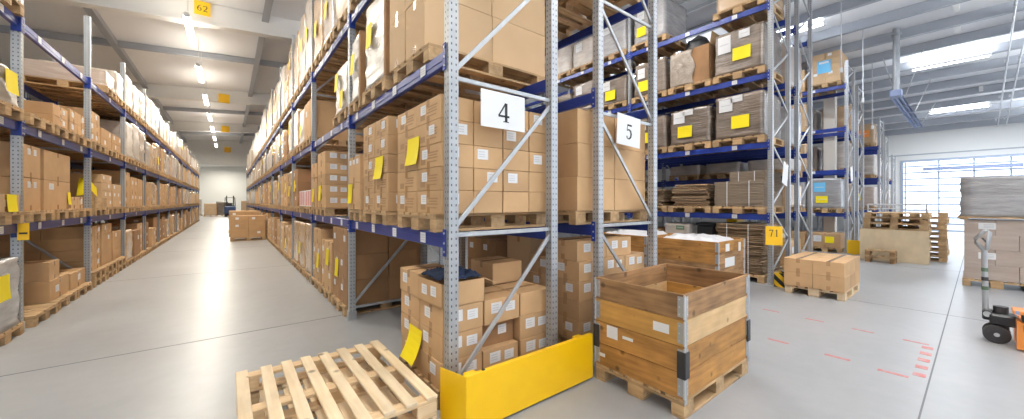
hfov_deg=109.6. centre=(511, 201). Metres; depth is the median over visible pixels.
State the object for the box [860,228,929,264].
plywood sheet
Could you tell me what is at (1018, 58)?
ceiling pipe
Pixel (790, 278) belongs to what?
carton
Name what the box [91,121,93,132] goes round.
carton
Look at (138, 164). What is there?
pallet
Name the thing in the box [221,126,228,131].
sign
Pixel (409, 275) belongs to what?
carton
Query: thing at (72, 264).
carton
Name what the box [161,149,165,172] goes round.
load
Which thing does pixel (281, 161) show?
pallet
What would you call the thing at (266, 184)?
carton
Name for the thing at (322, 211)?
pallet
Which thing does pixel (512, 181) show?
carton
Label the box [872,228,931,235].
pallet
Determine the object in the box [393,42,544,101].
pallet
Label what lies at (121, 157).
pallet
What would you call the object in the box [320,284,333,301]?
pallet
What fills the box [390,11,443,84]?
carton
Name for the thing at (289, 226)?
carton
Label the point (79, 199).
carton
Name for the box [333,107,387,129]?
pallet
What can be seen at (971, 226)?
carton
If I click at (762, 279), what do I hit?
pallet
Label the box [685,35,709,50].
bag
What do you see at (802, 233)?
carton
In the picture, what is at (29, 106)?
carton
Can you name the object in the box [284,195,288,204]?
carton
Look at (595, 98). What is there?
rack
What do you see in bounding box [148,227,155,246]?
carton
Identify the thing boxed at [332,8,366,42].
pallet
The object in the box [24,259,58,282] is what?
carton
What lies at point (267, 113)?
load
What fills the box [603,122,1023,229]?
wall
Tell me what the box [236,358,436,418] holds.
pallet
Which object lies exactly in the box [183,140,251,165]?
wall
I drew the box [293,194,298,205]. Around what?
carton
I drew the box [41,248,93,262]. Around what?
carton
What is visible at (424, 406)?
pallet
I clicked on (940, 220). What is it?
pallet
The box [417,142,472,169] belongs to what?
carton
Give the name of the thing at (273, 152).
load
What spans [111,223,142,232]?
carton
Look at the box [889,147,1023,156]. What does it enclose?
trim
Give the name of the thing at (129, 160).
pallet
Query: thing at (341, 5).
load
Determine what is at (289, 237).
carton
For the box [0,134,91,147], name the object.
pallet
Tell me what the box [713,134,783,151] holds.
pallet
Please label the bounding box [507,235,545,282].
carton
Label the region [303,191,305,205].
package
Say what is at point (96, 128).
carton
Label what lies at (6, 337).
pallet
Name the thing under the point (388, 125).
carton
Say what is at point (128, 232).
load
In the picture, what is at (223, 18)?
ceiling beam
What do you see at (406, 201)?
carton
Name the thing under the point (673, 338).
crate
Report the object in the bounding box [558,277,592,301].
carton
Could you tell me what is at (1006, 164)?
beam
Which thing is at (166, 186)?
load
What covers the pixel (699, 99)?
load
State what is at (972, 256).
carton
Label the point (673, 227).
load
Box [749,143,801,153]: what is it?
pallet
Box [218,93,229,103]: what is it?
sign
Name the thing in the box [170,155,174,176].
load
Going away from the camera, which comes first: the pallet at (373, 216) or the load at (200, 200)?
the pallet at (373, 216)
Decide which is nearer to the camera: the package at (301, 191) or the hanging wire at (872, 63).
the package at (301, 191)
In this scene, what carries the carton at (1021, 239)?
on the carton
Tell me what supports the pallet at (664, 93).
on the rack at (769, 75)
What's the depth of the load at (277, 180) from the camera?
14.07 m
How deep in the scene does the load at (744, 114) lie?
7.42 m
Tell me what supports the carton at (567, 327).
on the pallet
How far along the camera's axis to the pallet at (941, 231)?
9.62 m
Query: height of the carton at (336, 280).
0.356 m
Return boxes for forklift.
[224,196,235,216]
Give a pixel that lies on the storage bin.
(709, 228)
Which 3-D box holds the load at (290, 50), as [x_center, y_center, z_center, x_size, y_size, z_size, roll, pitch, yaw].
[-5.516,-3.454,10.034,1.180,1.574,0.791,0,0,-38]
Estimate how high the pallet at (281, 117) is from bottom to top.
0.144 m
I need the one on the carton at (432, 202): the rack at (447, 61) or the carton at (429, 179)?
the carton at (429, 179)
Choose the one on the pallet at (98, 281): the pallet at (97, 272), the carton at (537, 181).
the pallet at (97, 272)
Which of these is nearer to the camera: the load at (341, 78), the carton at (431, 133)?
the carton at (431, 133)
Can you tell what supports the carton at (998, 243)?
on the carton at (1003, 258)
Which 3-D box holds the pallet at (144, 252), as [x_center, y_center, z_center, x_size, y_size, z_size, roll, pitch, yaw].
[-11.323,1.528,10.284,1.200,0.144,0.800,0,0,-38]
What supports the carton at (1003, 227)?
on the carton at (1021, 239)
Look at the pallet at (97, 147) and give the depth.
6.86 m
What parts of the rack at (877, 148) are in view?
post, upright frame, post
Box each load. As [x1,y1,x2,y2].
[0,63,18,106]
[0,257,20,333]
[24,58,113,91]
[37,59,122,99]
[63,73,132,109]
[100,119,132,158]
[125,229,132,260]
[129,123,138,160]
[131,85,138,114]
[138,90,144,119]
[138,130,144,163]
[146,96,150,126]
[146,142,150,166]
[148,142,158,169]
[149,183,154,204]
[150,100,154,130]
[150,145,154,167]
[154,106,158,134]
[160,116,162,137]
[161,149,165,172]
[163,122,165,140]
[163,184,168,204]
[164,219,168,237]
[165,123,168,143]
[165,154,168,174]
[170,131,171,146]
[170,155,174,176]
[170,215,174,233]
[172,132,174,149]
[173,132,176,151]
[174,158,176,177]
[177,137,178,153]
[177,160,178,178]
[177,215,178,231]
[191,199,201,214]
[204,203,216,214]
[216,202,227,214]
[241,201,247,210]
[261,117,262,145]
[263,109,264,144]
[265,109,265,141]
[266,108,268,139]
[268,100,270,134]
[268,149,270,169]
[270,88,274,132]
[270,146,271,167]
[270,180,277,203]
[272,90,275,129]
[272,142,275,165]
[273,181,275,204]
[275,82,278,124]
[275,135,277,163]
[277,80,289,119]
[277,134,279,161]
[277,175,283,204]
[280,130,288,158]
[281,65,285,114]
[284,62,288,107]
[284,225,287,253]
[288,42,291,102]
[288,118,291,153]
[288,171,291,205]
[293,220,310,262]
[294,31,299,92]
[294,109,303,148]
[298,221,319,268]
[299,14,305,84]
[299,110,303,144]
[305,0,337,74]
[305,222,337,274]
[314,0,347,59]
[324,0,347,42]
[334,61,386,113]
[336,0,366,20]
[350,30,366,101]
[365,0,480,95]
[558,3,585,26]
[558,42,578,82]
[558,93,572,110]
[573,36,618,72]
[573,80,603,109]
[603,18,637,62]
[603,75,640,105]
[634,0,686,54]
[635,57,677,100]
[641,115,670,148]
[665,222,697,233]
[670,31,719,91]
[670,105,715,145]
[670,165,712,175]
[676,98,712,105]
[705,88,748,99]
[705,162,747,173]
[715,21,781,85]
[715,90,781,139]
[716,0,783,26]
[748,43,801,91]
[748,158,801,171]
[781,107,801,147]
[782,182,806,207]
[782,184,801,205]
[791,104,812,129]
[799,144,812,167]
[812,110,822,133]
[812,147,822,170]
[812,178,844,207]
[822,105,850,128]
[822,138,848,145]
[822,143,850,168]
[848,183,850,207]
[850,123,876,144]
[859,154,876,174]
[859,187,876,206]
[959,175,1023,217]
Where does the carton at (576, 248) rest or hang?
on the carton at (579, 271)
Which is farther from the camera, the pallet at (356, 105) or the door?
the door
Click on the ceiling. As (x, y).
(154, 67)
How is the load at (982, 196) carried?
on the board
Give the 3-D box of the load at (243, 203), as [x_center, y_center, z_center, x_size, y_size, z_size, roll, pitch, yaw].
[-29.593,0.654,40.334,1.100,1.600,0.800,0,0,-38]
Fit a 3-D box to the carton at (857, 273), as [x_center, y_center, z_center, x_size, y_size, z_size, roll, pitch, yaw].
[6.036,1.336,6.588,0.428,0.236,0.398,0,0,-38]
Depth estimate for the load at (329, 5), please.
5.92 m
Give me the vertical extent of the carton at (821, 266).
0.236 m
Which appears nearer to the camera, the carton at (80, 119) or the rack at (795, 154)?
the carton at (80, 119)
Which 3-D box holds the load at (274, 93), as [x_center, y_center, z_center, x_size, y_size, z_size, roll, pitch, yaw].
[-8.344,-3.378,13.640,1.181,1.423,0.794,0,0,-38]
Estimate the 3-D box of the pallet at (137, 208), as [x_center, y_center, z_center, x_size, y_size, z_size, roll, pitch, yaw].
[-10.774,0.186,9.584,1.200,0.144,0.800,0,0,-38]
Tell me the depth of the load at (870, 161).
15.42 m
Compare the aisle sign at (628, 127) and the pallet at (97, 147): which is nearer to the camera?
the aisle sign at (628, 127)
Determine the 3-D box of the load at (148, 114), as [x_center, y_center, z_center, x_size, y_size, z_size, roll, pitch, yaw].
[-11.953,-2.846,11.087,1.161,0.899,0.790,0,0,-38]
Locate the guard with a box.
[774,271,784,287]
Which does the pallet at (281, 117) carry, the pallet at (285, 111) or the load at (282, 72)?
the load at (282, 72)
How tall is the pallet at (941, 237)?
0.144 m
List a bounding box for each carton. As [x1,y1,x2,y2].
[0,141,39,178]
[0,176,39,210]
[0,194,19,211]
[0,229,40,241]
[0,240,40,253]
[0,252,40,260]
[24,100,67,120]
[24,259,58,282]
[24,273,68,304]
[29,112,67,128]
[40,149,69,182]
[40,180,71,209]
[41,226,93,239]
[41,237,93,251]
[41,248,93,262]
[58,105,93,122]
[59,259,93,270]
[59,267,84,289]
[61,225,99,236]
[63,108,76,124]
[67,121,76,133]
[70,169,129,183]
[70,197,76,208]
[77,113,84,127]
[77,125,84,136]
[77,197,82,208]
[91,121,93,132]
[94,113,99,125]
[94,123,99,135]
[94,134,99,143]
[94,235,99,246]
[94,246,99,257]
[94,256,99,268]
[111,183,129,194]
[111,222,147,230]
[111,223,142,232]
[125,195,129,205]
[130,177,133,191]
[130,192,133,205]
[132,229,139,256]
[134,192,136,205]
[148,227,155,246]
[266,184,267,203]
[284,134,288,156]
[284,173,288,184]
[284,183,288,194]
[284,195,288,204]
[288,225,291,236]
[288,235,291,246]
[288,245,291,257]
[293,169,310,181]
[293,181,310,193]
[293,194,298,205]
[304,99,365,140]
[312,163,317,177]
[312,177,317,206]
[313,242,316,260]
[313,259,316,279]
[314,227,332,244]
[316,243,321,267]
[317,263,321,282]
[318,151,347,164]
[318,162,347,175]
[318,173,347,185]
[318,185,347,200]
[318,196,347,207]
[322,238,332,262]
[322,262,325,286]
[325,240,332,266]
[326,265,332,292]
[333,226,346,251]
[333,249,339,276]
[333,272,339,299]
[340,228,387,254]
[340,252,387,280]
[340,276,388,306]
[347,182,365,209]
[349,155,363,183]
[363,140,375,160]
[364,123,374,143]
[364,158,374,176]
[364,176,374,192]
[364,193,374,209]
[373,154,397,178]
[375,116,397,139]
[375,135,397,156]
[375,173,397,192]
[375,192,400,210]
[388,227,420,251]
[388,249,420,275]
[388,275,400,299]
[390,0,405,26]
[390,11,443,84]
[397,192,416,212]
[398,106,416,134]
[398,128,416,153]
[398,136,418,172]
[398,170,418,191]
[400,263,443,296]
[400,311,421,365]
[401,289,419,321]
[402,334,419,368]
[405,0,490,15]
[406,0,491,60]
[417,94,472,126]
[417,118,472,147]
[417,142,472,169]
[417,166,472,190]
[417,190,472,213]
[418,275,496,309]
[419,347,481,389]
[420,300,482,335]
[420,323,481,363]
[468,235,506,257]
[468,256,475,268]
[471,256,520,284]
[472,101,480,123]
[472,123,501,148]
[473,146,501,169]
[473,168,501,191]
[473,191,501,212]
[481,237,506,257]
[482,319,512,347]
[482,339,517,368]
[483,286,518,325]
[485,282,506,286]
[491,0,544,36]
[492,17,544,75]
[494,281,545,316]
[498,170,528,191]
[502,129,527,151]
[502,149,528,171]
[502,192,527,212]
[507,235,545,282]
[513,310,545,339]
[513,332,545,356]
[525,111,527,130]
[528,112,545,133]
[528,132,545,153]
[528,192,545,211]
[529,152,545,172]
[529,172,545,192]
[529,252,545,273]
[529,271,545,286]
[558,108,613,147]
[558,143,613,178]
[558,177,613,210]
[558,236,605,261]
[558,258,592,281]
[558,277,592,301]
[558,296,592,321]
[558,315,592,338]
[581,234,630,256]
[603,255,624,275]
[614,118,644,152]
[614,149,644,180]
[614,179,644,209]
[624,251,643,270]
[657,226,664,231]
[778,238,800,264]
[783,230,806,245]
[784,255,817,273]
[784,271,812,287]
[794,253,823,257]
[801,251,829,255]
[812,231,844,247]
[813,258,849,277]
[813,274,849,292]
[821,256,854,273]
[826,254,859,270]
[850,272,854,288]
[855,269,859,284]
[964,219,995,234]
[964,234,1018,251]
[964,249,995,265]
[964,263,1018,282]
[968,218,1023,219]
[995,220,1023,236]
[995,250,1023,267]
[1019,236,1023,251]
[1019,268,1023,283]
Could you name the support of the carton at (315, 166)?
on the carton at (315, 180)
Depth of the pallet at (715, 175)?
9.41 m
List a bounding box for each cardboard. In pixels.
[645,189,675,205]
[671,184,714,205]
[714,180,782,206]
[716,222,781,274]
[729,170,781,181]
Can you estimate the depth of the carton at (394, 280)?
5.41 m
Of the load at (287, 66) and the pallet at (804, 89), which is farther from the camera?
the pallet at (804, 89)
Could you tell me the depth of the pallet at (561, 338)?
4.04 m
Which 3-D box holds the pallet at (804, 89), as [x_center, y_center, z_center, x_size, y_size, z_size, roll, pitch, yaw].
[9.952,-3.754,12.671,1.200,0.144,0.800,0,0,-38]
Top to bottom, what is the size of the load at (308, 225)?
1.008 m
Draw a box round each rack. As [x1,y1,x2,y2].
[0,0,198,331]
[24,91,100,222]
[246,0,557,413]
[340,0,656,355]
[496,0,790,284]
[525,0,811,253]
[671,60,854,253]
[689,85,863,239]
[749,136,888,230]
[799,117,883,229]
[817,155,895,230]
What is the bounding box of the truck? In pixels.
[973,229,1023,349]
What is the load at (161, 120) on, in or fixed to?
on the pallet at (161, 139)
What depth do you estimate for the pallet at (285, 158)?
10.61 m
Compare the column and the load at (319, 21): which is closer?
the load at (319, 21)
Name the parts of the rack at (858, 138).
post, upright frame, post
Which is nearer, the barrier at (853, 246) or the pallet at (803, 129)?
the barrier at (853, 246)
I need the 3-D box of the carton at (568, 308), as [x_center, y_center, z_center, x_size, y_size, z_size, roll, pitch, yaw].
[0.729,1.144,4.029,0.399,0.206,0.397,0,0,-38]
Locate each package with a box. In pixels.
[301,191,302,205]
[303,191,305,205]
[306,190,307,205]
[308,190,309,206]
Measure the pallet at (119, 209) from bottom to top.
0.144 m
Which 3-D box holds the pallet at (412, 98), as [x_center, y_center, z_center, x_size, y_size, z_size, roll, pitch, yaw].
[-1.079,-1.234,4.390,1.200,0.144,0.800,0,0,-38]
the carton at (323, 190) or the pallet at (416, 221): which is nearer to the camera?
the pallet at (416, 221)
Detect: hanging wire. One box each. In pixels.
[840,0,842,72]
[861,30,863,101]
[871,63,872,128]
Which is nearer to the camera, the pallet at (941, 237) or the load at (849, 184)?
the pallet at (941, 237)
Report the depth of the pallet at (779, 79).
7.72 m
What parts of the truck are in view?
loop handle, plate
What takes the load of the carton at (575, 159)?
on the carton at (574, 193)
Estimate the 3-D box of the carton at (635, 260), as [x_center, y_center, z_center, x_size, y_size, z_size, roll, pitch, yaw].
[1.368,0.730,4.526,0.399,0.206,0.400,0,0,-38]
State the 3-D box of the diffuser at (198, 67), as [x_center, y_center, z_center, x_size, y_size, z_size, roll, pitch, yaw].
[-11.521,-4.705,13.332,0.150,0.049,2.110,0,0,-38]
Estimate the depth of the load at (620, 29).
9.78 m
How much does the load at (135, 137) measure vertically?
0.973 m
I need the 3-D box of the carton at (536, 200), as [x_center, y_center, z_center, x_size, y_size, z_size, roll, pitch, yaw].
[0.132,0.001,3.574,0.291,0.184,0.452,0,0,-38]
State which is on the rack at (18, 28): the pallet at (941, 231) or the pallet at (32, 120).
the pallet at (32, 120)
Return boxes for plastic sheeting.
[606,229,666,235]
[663,233,734,241]
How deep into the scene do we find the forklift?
39.19 m
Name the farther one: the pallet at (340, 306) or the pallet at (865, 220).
the pallet at (865, 220)
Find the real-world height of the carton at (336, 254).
0.385 m
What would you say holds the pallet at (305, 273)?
on the floor
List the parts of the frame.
rail, rail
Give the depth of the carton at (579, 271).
3.84 m
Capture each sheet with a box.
[76,178,96,195]
[782,161,788,185]
[817,59,830,73]
[850,166,852,180]
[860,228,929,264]
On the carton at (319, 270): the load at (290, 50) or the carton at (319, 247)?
the carton at (319, 247)
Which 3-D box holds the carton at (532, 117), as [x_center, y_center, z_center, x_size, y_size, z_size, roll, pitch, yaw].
[0.137,-0.739,3.577,0.291,0.184,0.455,0,0,-38]
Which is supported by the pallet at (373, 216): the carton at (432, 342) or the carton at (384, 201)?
the carton at (384, 201)
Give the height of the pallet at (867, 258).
0.165 m
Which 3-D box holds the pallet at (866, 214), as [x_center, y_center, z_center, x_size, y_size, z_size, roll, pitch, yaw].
[10.557,0.364,9.891,0.800,0.144,1.200,0,0,-38]
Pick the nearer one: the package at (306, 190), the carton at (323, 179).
the carton at (323, 179)
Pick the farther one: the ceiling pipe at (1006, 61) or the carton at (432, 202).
the ceiling pipe at (1006, 61)
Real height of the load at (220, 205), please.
1.500 m
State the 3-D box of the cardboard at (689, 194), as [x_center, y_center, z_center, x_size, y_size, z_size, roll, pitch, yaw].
[4.471,-0.157,8.591,1.113,0.499,0.885,0,0,-38]
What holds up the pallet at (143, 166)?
on the rack at (18, 28)
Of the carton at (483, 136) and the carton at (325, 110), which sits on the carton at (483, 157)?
the carton at (483, 136)
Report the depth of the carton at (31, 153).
4.64 m
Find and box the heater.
[883,27,935,128]
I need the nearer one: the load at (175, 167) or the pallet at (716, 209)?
the pallet at (716, 209)
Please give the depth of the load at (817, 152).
13.17 m
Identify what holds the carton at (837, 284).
on the pallet at (813, 292)
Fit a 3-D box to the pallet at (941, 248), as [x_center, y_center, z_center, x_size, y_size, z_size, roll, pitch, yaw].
[11.427,1.237,10.243,0.800,0.144,1.200,0,0,-38]
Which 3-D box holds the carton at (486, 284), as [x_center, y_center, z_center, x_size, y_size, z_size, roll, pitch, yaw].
[-0.127,1.303,5.428,0.559,0.301,0.377,0,0,-38]
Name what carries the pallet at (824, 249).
on the floor
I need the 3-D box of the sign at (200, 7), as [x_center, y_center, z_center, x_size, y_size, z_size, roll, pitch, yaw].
[-8.903,-5.570,10.383,0.360,0.400,0.012,0,0,-38]
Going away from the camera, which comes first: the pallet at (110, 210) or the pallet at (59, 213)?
the pallet at (59, 213)
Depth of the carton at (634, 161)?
4.30 m
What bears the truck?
on the floor
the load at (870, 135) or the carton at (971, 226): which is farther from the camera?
the load at (870, 135)
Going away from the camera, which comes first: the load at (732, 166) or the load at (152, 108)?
the load at (732, 166)
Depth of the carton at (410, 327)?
3.16 m
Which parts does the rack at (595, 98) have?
upright frame, post, post, post, upright frame, post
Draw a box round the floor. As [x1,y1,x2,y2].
[0,212,1023,418]
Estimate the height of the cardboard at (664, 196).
0.399 m
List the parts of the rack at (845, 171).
post, upright frame, post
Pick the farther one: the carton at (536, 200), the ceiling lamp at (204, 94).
the ceiling lamp at (204, 94)
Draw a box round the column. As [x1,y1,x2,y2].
[824,91,836,231]
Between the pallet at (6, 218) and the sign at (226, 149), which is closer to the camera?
the pallet at (6, 218)
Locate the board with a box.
[957,215,1023,219]
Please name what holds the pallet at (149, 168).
on the rack at (18, 28)
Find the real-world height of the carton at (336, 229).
0.356 m
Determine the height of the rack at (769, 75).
6.600 m
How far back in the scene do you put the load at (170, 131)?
15.86 m
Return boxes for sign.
[17,223,28,239]
[194,0,210,16]
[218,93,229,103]
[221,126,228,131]
[224,147,230,152]
[481,88,524,131]
[616,112,640,148]
[766,226,782,245]
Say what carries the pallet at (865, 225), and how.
on the pallet at (930, 233)
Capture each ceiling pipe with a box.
[995,0,1017,126]
[1004,37,1023,125]
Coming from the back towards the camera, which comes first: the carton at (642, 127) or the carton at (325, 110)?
the carton at (325, 110)
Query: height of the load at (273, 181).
0.864 m
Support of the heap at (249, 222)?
on the floor
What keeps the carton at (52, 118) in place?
on the pallet at (60, 132)
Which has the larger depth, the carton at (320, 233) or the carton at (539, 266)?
the carton at (320, 233)
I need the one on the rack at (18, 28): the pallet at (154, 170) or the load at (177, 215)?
the pallet at (154, 170)
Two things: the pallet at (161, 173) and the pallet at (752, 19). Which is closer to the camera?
the pallet at (752, 19)
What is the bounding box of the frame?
[867,204,928,212]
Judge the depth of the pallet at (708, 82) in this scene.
8.52 m
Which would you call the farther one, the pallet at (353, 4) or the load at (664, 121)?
the load at (664, 121)
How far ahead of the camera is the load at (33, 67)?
7.05 m
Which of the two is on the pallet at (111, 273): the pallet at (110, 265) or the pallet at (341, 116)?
the pallet at (110, 265)
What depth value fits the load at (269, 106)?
14.70 m
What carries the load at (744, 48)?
on the pallet at (779, 79)
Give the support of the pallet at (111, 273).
on the floor
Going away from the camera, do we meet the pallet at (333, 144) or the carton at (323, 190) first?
the carton at (323, 190)
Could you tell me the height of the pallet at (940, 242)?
0.144 m
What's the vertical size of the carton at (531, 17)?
0.461 m
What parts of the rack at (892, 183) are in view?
post, post, post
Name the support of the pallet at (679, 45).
on the rack at (769, 75)
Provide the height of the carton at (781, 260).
0.551 m
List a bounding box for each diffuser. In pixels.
[195,65,203,82]
[202,94,208,105]
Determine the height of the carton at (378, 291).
0.356 m
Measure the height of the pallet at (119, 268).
0.144 m
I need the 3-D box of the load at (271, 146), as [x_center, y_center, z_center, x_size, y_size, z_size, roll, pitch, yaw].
[-8.964,-1.739,14.447,1.160,0.864,0.790,0,0,-38]
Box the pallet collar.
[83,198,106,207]
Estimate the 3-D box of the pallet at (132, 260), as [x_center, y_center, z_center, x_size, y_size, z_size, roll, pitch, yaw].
[-10.225,1.528,8.883,1.200,0.144,0.800,0,0,-38]
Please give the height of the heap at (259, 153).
4.264 m
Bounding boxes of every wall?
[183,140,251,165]
[191,166,250,211]
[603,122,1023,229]
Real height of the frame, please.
0.236 m
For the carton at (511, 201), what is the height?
0.184 m
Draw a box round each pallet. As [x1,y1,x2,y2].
[0,0,23,16]
[0,99,23,120]
[0,112,54,132]
[0,125,75,141]
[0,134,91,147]
[0,211,23,224]
[0,321,23,345]
[4,138,105,153]
[24,75,116,100]
[24,210,54,222]
[24,291,76,310]
[24,302,57,327]
[39,86,125,108]
[51,147,116,157]
[54,209,75,219]
[59,99,134,116]
[65,152,125,161]
[69,282,92,298]
[70,156,134,164]
[72,160,140,166]
[74,106,140,122]
[75,208,91,217]
[91,163,146,169]
[91,266,106,279]
[91,274,106,287]
[92,208,106,215]
[96,166,151,171]
[97,114,146,127]
[100,261,116,272]
[106,168,156,173]
[106,207,116,213]
[106,267,116,279]
[111,256,125,265]
[117,207,125,212]
[117,262,125,272]
[125,206,134,211]
[126,257,134,266]
[130,172,163,176]
[130,173,167,177]
[134,253,140,261]
[135,206,140,211]
[139,124,151,132]
[140,250,146,257]
[141,206,146,210]
[146,134,159,139]
[146,137,163,143]
[146,247,151,253]
[230,236,265,241]
[235,340,436,418]
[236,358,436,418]
[276,119,288,127]
[276,161,310,168]
[280,113,290,122]
[280,158,317,165]
[283,106,296,117]
[283,155,316,163]
[287,99,306,110]
[287,152,317,161]
[292,90,336,104]
[292,147,319,157]
[292,259,298,268]
[297,80,336,100]
[297,142,347,153]
[297,206,302,212]
[297,264,303,274]
[303,68,335,89]
[303,136,363,151]
[303,206,339,213]
[303,269,310,281]
[311,207,346,214]
[311,277,321,291]
[312,51,347,75]
[316,207,347,215]
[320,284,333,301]
[321,32,347,62]
[331,295,400,316]
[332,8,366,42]
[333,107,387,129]
[349,0,374,17]
[349,95,404,118]
[349,209,362,221]
[362,75,480,111]
[363,210,397,224]
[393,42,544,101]
[398,212,545,232]
[399,356,439,409]
[526,209,646,224]
[545,6,588,45]
[558,0,640,25]
[558,70,592,88]
[558,334,569,342]
[571,61,619,79]
[596,358,747,418]
[603,48,647,72]
[603,100,643,113]
[631,33,685,58]
[631,90,689,109]
[644,147,686,157]
[647,206,678,211]
[668,78,732,102]
[668,141,732,155]
[668,206,732,212]
[669,174,712,180]
[704,172,729,178]
[713,0,783,32]
[713,65,783,93]
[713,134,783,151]
[713,206,783,213]
[745,269,783,283]
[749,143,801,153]
[766,169,801,177]
[774,86,801,100]
[784,206,801,211]
[785,283,859,301]
[791,87,814,98]
[801,127,814,135]
[812,80,848,95]
[812,208,848,212]
[812,246,844,252]
[848,174,876,178]
[859,143,876,147]
[863,218,929,224]
[863,223,930,230]
[864,212,931,218]
[865,248,896,257]
[865,255,896,263]
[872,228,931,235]
[881,224,946,228]
[882,212,948,218]
[882,218,948,223]
[930,234,946,239]
[930,249,949,256]
[931,239,947,245]
[931,244,948,251]
[931,256,947,262]
[932,228,946,234]
[962,270,1023,289]
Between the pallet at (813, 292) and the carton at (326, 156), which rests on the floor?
the pallet at (813, 292)
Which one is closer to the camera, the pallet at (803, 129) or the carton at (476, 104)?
the carton at (476, 104)
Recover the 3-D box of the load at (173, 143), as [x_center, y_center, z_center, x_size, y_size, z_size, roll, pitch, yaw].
[-15.957,-2.777,16.191,1.162,0.761,0.795,0,0,-38]
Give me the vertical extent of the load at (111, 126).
0.868 m
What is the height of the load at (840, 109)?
0.851 m
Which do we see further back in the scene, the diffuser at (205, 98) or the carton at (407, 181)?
the diffuser at (205, 98)
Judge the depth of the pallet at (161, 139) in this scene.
13.46 m
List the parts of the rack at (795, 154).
post, post, upright frame, post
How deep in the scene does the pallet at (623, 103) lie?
9.89 m
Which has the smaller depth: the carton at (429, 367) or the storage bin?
the carton at (429, 367)
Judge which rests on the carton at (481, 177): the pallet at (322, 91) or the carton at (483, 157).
the carton at (483, 157)
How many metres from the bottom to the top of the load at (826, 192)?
0.974 m
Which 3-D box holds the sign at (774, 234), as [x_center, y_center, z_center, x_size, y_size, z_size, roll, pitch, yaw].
[4.924,0.635,6.784,0.270,0.355,0.006,0,0,20]
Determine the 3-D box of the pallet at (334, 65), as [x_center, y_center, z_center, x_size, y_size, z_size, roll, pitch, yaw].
[-3.164,-2.594,7.050,1.200,0.144,0.800,0,0,-38]
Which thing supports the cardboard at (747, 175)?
on the cardboard at (737, 193)
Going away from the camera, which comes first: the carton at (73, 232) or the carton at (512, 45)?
the carton at (512, 45)
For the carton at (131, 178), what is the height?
0.390 m
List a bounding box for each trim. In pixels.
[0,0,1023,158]
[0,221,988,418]
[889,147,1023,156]
[900,153,1023,220]
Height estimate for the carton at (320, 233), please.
0.271 m
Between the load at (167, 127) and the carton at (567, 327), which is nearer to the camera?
the carton at (567, 327)
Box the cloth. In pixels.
[421,266,480,280]
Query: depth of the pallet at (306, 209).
7.48 m
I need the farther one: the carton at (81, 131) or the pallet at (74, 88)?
the pallet at (74, 88)
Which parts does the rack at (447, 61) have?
post, post, post, post, post, post, post, upright frame, upright frame, post, foot plate, upright frame, post, post, upright frame, post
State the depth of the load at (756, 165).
8.57 m
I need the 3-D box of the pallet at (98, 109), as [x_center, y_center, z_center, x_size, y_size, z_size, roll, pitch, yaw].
[-10.225,-2.324,8.883,1.200,0.144,0.800,0,0,-38]
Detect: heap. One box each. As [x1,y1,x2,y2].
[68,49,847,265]
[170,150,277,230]
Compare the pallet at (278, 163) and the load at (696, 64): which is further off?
the pallet at (278, 163)
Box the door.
[904,157,1023,231]
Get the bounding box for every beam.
[42,0,676,157]
[923,163,1023,170]
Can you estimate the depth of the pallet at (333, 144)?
7.70 m
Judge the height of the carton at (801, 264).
0.236 m
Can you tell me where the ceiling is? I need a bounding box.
[0,0,1023,166]
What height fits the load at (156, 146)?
0.928 m
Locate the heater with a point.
(896, 94)
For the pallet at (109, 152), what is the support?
on the rack at (18, 28)
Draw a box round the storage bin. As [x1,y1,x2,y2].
[696,222,720,234]
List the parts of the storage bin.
lid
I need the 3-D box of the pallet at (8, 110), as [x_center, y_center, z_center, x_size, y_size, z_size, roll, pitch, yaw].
[-6.177,-1.054,3.721,1.200,0.144,0.800,0,0,-38]
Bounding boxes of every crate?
[594,263,750,405]
[603,231,673,266]
[657,235,744,273]
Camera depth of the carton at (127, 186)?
9.18 m
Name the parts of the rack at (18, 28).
post, upright frame, post, upright frame, upright frame, post, post, post, post, post, post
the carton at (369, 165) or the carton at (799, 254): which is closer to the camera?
the carton at (369, 165)
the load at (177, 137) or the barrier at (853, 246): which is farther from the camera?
the load at (177, 137)
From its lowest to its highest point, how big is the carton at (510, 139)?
0.184 m
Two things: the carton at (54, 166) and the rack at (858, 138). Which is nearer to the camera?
the carton at (54, 166)
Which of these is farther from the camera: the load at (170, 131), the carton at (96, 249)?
the load at (170, 131)
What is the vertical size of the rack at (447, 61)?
5.900 m
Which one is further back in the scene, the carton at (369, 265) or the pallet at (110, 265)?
the pallet at (110, 265)
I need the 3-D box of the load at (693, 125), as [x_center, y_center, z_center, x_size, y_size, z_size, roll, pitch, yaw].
[4.475,-1.728,8.579,1.160,0.802,0.920,0,0,-38]
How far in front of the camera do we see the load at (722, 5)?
7.62 m
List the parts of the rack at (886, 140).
post, upright frame, post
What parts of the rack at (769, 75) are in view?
post, foot plate, post, upright frame, post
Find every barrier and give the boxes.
[440,333,592,418]
[847,240,859,254]
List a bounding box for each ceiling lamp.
[183,12,196,45]
[195,38,203,82]
[202,81,208,105]
[207,111,211,120]
[784,20,825,36]
[911,48,991,71]
[929,104,990,113]
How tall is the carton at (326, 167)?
0.191 m
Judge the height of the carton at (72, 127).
0.201 m
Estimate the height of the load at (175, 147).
0.898 m
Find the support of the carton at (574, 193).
on the pallet at (610, 216)
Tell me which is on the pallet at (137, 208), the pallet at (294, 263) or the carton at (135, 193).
the carton at (135, 193)
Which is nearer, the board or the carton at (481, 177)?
the carton at (481, 177)
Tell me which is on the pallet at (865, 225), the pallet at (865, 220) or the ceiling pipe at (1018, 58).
the pallet at (865, 220)

